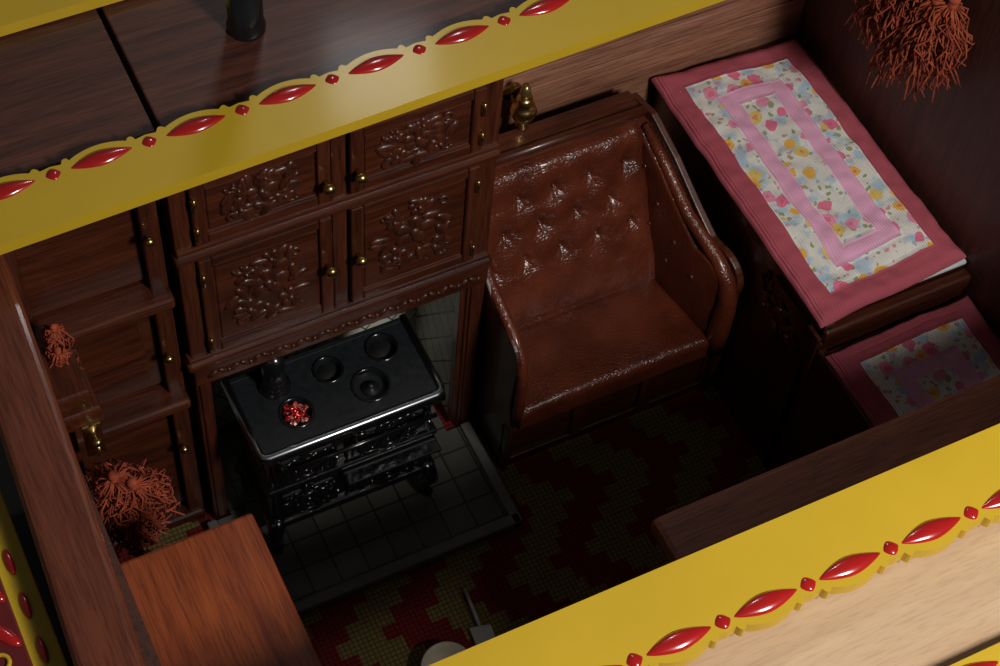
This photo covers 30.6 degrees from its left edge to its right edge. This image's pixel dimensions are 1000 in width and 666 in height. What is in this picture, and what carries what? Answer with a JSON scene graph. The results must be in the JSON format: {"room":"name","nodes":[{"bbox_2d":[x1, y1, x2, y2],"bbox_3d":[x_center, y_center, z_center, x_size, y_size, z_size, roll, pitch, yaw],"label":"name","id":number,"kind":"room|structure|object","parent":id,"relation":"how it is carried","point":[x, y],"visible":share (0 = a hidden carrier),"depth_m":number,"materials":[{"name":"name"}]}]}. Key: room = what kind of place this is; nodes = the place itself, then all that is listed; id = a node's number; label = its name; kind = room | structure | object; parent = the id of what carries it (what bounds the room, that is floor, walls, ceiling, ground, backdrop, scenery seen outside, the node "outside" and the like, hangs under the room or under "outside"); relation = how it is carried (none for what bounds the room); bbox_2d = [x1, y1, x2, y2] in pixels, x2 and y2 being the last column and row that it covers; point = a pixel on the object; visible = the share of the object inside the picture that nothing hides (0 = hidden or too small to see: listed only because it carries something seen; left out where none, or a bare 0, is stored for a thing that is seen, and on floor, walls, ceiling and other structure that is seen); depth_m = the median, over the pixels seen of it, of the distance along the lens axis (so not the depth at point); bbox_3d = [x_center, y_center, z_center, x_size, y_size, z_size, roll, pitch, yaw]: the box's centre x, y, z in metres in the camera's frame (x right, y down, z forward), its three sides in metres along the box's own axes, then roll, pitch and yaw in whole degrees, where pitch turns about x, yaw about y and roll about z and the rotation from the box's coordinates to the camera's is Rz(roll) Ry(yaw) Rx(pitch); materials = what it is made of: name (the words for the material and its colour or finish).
{"room":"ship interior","nodes":[
{"label":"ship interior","id":0,"kind":"room"},
{"bbox_2d":[79,465,161,665],"bbox_3d":[-1.118,1.103,5.537,0.117,1.960,2.902,-21,61,-17],"label":"wall","id":1,"kind":"structure","parent":0,"point":[149,655],"depth_m":4.64,"materials":[{"name":"brown wood"}]},
{"bbox_2d":[40,322,83,369],"bbox_3d":[-1.307,0.058,5.409,0.117,0.245,0.152,-21,61,-17],"label":"tassel","id":2,"kind":"object","parent":1,"relation":"attached to","point":[53,336],"visible":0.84,"depth_m":5.36,"materials":[{"name":"brown fabric"}]},
{"bbox_2d":[36,336,102,487],"bbox_3d":[-1.309,0.278,5.639,0.143,0.650,0.240,-21,61,-17],"label":"jamb","id":3,"kind":"object","parent":1,"relation":"attached to","point":[78,402],"visible":0.42,"depth_m":5.37,"materials":[{"name":"brown wood"}]},
{"bbox_2d":[0,254,144,665],"bbox_3d":[-1.040,0.602,4.536,0.163,0.110,2.308,-18,60,-15],"label":"wall rail","id":4,"kind":"object","parent":1,"relation":"attached to","point":[83,584],"visible":0.99,"depth_m":4.58,"materials":[{"name":"red wood"}]},
{"bbox_2d":[81,421,106,456],"bbox_3d":[-1.212,0.344,5.506,0.060,0.171,0.074,-21,61,-17],"label":"brass hook","id":5,"kind":"object","parent":1,"relation":"attached to","point":[93,436],"visible":1,"depth_m":5.47,"materials":[{"name":"gold metal"}]},
{"bbox_2d":[84,458,184,557],"bbox_3d":[-1.138,0.530,5.639,0.308,0.338,0.323,-13,59,-12],"label":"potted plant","id":6,"kind":"object","parent":5,"relation":"hanging from","point":[126,499],"visible":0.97,"depth_m":5.59,"materials":[{"name":"brown plant"}]},
{"bbox_2d":[115,382,767,665],"bbox_3d":[0.267,1.046,6.813,3.330,0.060,2.980,-21,61,-17],"label":"floor","id":7,"kind":"structure","parent":0,"point":[588,504],"depth_m":6.94,"materials":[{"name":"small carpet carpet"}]},
{"bbox_2d":[5,201,204,550],"bbox_3d":[-1.353,0.043,6.072,0.470,2.080,0.556,-21,61,-17],"label":"tall cabinet","id":8,"kind":"object","parent":7,"relation":"on","point":[105,280],"visible":0.59,"depth_m":5.68,"materials":[{"name":"brown wood"}]},
{"bbox_2d":[120,514,321,665],"bbox_3d":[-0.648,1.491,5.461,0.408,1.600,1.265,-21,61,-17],"label":"table","id":9,"kind":"object","parent":7,"relation":"on","point":[218,595],"visible":0.85,"depth_m":4.99,"materials":[{"name":"brown wood"}]},
{"bbox_2d":[155,78,503,519],"bbox_3d":[-0.631,-0.217,6.283,1.105,2.100,0.589,-21,61,-17],"label":"tall cabinet","id":10,"kind":"object","parent":7,"relation":"on","point":[289,255],"visible":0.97,"depth_m":5.81,"materials":[{"name":"brown wood"}]},
{"bbox_2d":[207,405,522,615],"bbox_3d":[-0.589,0.578,6.992,1.092,0.049,0.855,-21,61,-17],"label":"hearth","id":11,"kind":"object","parent":7,"relation":"on","point":[340,552],"visible":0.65,"depth_m":6.90,"materials":[{"name":"tile"}]},
{"bbox_2d":[221,314,445,554],"bbox_3d":[-0.582,0.352,6.563,0.706,0.945,0.415,-21,61,-17],"label":"stove","id":12,"kind":"object","parent":11,"relation":"on","point":[326,427],"visible":1,"depth_m":6.39,"materials":[{"name":"black metal"}]},
{"bbox_2d":[421,641,465,665],"bbox_3d":[-0.191,1.216,6.579,0.190,0.090,0.190,-21,61,-17],"label":"mixing bowl","id":13,"kind":"object","parent":7,"relation":"on","point":[439,651],"visible":0.63,"depth_m":6.60,"materials":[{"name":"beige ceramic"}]},
{"bbox_2d":[463,588,495,645],"bbox_3d":[-0.075,1.073,6.711,0.081,0.036,0.300,-16,59,-14],"label":"shovel","id":14,"kind":"object","parent":7,"relation":"on","point":[480,634],"visible":0.44,"depth_m":6.70,"materials":[{"name":"grey metal"}]},
{"bbox_2d":[472,91,743,471],"bbox_3d":[0.314,-0.194,6.891,0.932,1.174,0.799,-21,61,-17],"label":"armchair","id":15,"kind":"object","parent":7,"relation":"on","point":[611,291],"visible":0.9,"depth_m":6.79,"materials":[{"name":"brown leather"}]},
{"bbox_2d":[652,35,970,470],"bbox_3d":[1.230,-0.048,6.931,0.630,1.058,1.866,-21,61,-17],"label":"bunk bed","id":16,"kind":"object","parent":7,"relation":"on","point":[773,374],"visible":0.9,"depth_m":6.66,"materials":[{"name":"brown wood"}]},
{"bbox_2d":[651,39,965,327],"bbox_3d":[1.110,-0.596,6.614,0.650,0.054,1.217,-21,61,-17],"label":"patchwork quilt","id":17,"kind":"object","parent":16,"relation":"on","point":[847,232],"visible":1,"depth_m":6.57,"materials":[{"name":"fabric"}]},
{"bbox_2d":[825,295,999,426],"bbox_3d":[1.532,0.191,6.297,0.616,0.042,0.600,-21,61,-17],"label":"patchwork quilt","id":18,"kind":"object","parent":16,"relation":"on","point":[922,360],"visible":0.75,"depth_m":6.34,"materials":[{"name":"fabric"}]},
{"bbox_2d":[651,375,999,562],"bbox_3d":[1.370,1.062,6.009,1.640,1.400,1.055,-21,61,-17],"label":"shelf","id":19,"kind":"object","parent":7,"relation":"on","point":[694,527],"visible":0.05,"depth_m":5.56,"materials":[{"name":"red wood"}]},
{"bbox_2d":[0,0,999,665],"bbox_3d":[0.234,-0.185,5.012,3.830,0.050,2.880,-21,61,-17],"label":"roof","id":20,"kind":"structure","parent":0,"point":[121,70],"depth_m":5.21,"materials":[{"name":"brown wood"}]},
{"bbox_2d":[0,0,121,36],"bbox_3d":[-0.396,-1.379,5.676,3.880,0.053,0.246,-21,61,-17],"label":"rail","id":21,"kind":"object","parent":20,"relation":"attached to","point":[15,15],"visible":1,"depth_m":5.31,"materials":[{"name":"yellow paint"}]},
{"bbox_2d":[226,0,265,41],"bbox_3d":[-0.720,-1.146,5.004,0.116,0.900,0.116,-21,61,-17],"label":"chimney pipe","id":22,"kind":"object","parent":20,"relation":"on","point":[246,22],"visible":1,"depth_m":5.29,"materials":[{"name":"black metal"}]},
{"bbox_2d":[0,0,724,254],"bbox_3d":[-0.081,-0.821,5.333,3.880,0.053,0.216,-22,61,-17],"label":"trim","id":23,"kind":"structure","parent":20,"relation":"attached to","point":[104,180],"depth_m":5.16,"materials":[{"name":"yellow paint"}]},
{"bbox_2d":[429,424,999,665],"bbox_3d":[0.748,0.552,4.493,3.801,0.053,0.247,-21,61,-17],"label":"trim","id":24,"kind":"structure","parent":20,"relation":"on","point":[752,579],"depth_m":4.45,"materials":[{"name":"yellow paint"}]},
{"bbox_2d":[950,642,999,665],"bbox_3d":[0.935,0.894,4.306,3.800,0.053,0.088,-20,61,-17],"label":"rail","id":25,"kind":"object","parent":20,"relation":"attached to","point":[990,656],"visible":1,"depth_m":4.38,"materials":[{"name":"yellow paint"}]},
{"bbox_2d":[499,0,804,133],"bbox_3d":[-0.303,-0.646,6.612,3.330,2.180,0.077,-21,61,-17],"label":"wall","id":26,"kind":"structure","parent":0,"point":[635,73],"depth_m":6.73,"materials":[{"name":"brown wood"}]},
{"bbox_2d":[502,82,536,129],"bbox_3d":[0.071,-0.819,6.441,0.097,0.230,0.157,-21,61,-17],"label":"oil lamp","id":27,"kind":"object","parent":26,"relation":"attached to","point":[523,110],"visible":0.99,"depth_m":6.41,"materials":[{"name":"gold metal"}]},
{"bbox_2d":[502,0,798,99],"bbox_3d":[0.467,-1.074,6.522,1.548,0.292,0.022,-21,61,-17],"label":"trim","id":28,"kind":"structure","parent":26,"relation":"attached to","point":[739,1],"depth_m":6.62,"materials":[{"name":"brown wood"}]},
{"bbox_2d":[796,0,999,338],"bbox_3d":[1.808,-0.051,6.375,0.077,2.180,2.902,-21,61,-17],"label":"wall","id":29,"kind":"structure","parent":0,"point":[946,150],"depth_m":6.43,"materials":[{"name":"brown wood"}]},
{"bbox_2d":[844,0,974,102],"bbox_3d":[1.378,-1.030,6.111,0.285,0.513,0.501,-21,61,-17],"label":"dried plant","id":30,"kind":"object","parent":29,"relation":"hanging from","point":[910,31],"visible":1,"depth_m":6.03,"materials":[{"name":"brown plant"}]},
{"label":"outside","id":31,"kind":"structure","parent":0,"visible":0},
{"bbox_2d":[0,437,73,665],"bbox_3d":[0.019,0.945,7.245,18.000,0.100,17.000,-21,61,-17],"label":"ground","id":32,"kind":"structure","parent":31,"point":[8,488],"depth_m":7.14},
{"bbox_2d":[0,490,66,665],"bbox_3d":[-1.369,1.417,5.398,0.435,2.297,1.550,-21,61,-17],"label":"panel","id":33,"kind":"object","parent":32,"relation":"on","point":[28,637],"visible":1,"depth_m":4.54,"materials":[{"name":"yellow paint"}]}
]}

